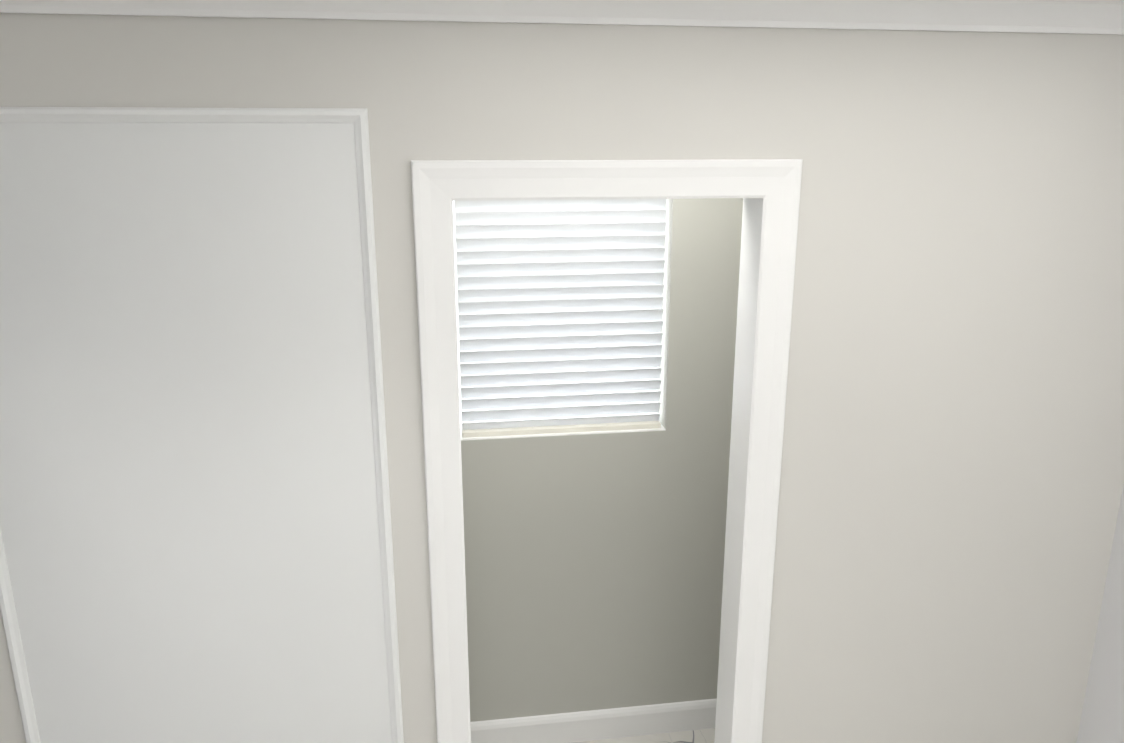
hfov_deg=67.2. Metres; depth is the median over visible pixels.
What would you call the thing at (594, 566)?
wall
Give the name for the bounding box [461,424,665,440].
trim
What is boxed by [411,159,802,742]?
trim
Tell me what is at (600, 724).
baseboard
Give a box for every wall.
[0,13,1123,742]
[461,198,742,721]
[1076,484,1123,742]
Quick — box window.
[453,201,659,427]
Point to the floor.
(701, 736)
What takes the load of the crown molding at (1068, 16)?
attached to the wall at (950, 477)
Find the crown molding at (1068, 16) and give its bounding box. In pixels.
[0,0,1123,34]
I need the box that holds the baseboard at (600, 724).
[470,698,716,742]
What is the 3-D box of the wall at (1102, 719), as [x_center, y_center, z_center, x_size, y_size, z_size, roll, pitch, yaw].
[1.862,0.884,0.298,0.100,2.520,4.420,-2,15,-8]
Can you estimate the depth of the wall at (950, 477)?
2.02 m
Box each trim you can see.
[0,107,403,742]
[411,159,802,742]
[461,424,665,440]
[714,198,761,742]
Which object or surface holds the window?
in the wall at (594, 566)
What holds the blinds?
attached to the window
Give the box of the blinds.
[454,199,666,437]
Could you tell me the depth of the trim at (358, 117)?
1.86 m
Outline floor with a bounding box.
[573,728,714,742]
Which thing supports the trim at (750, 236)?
attached to the wall at (950, 477)

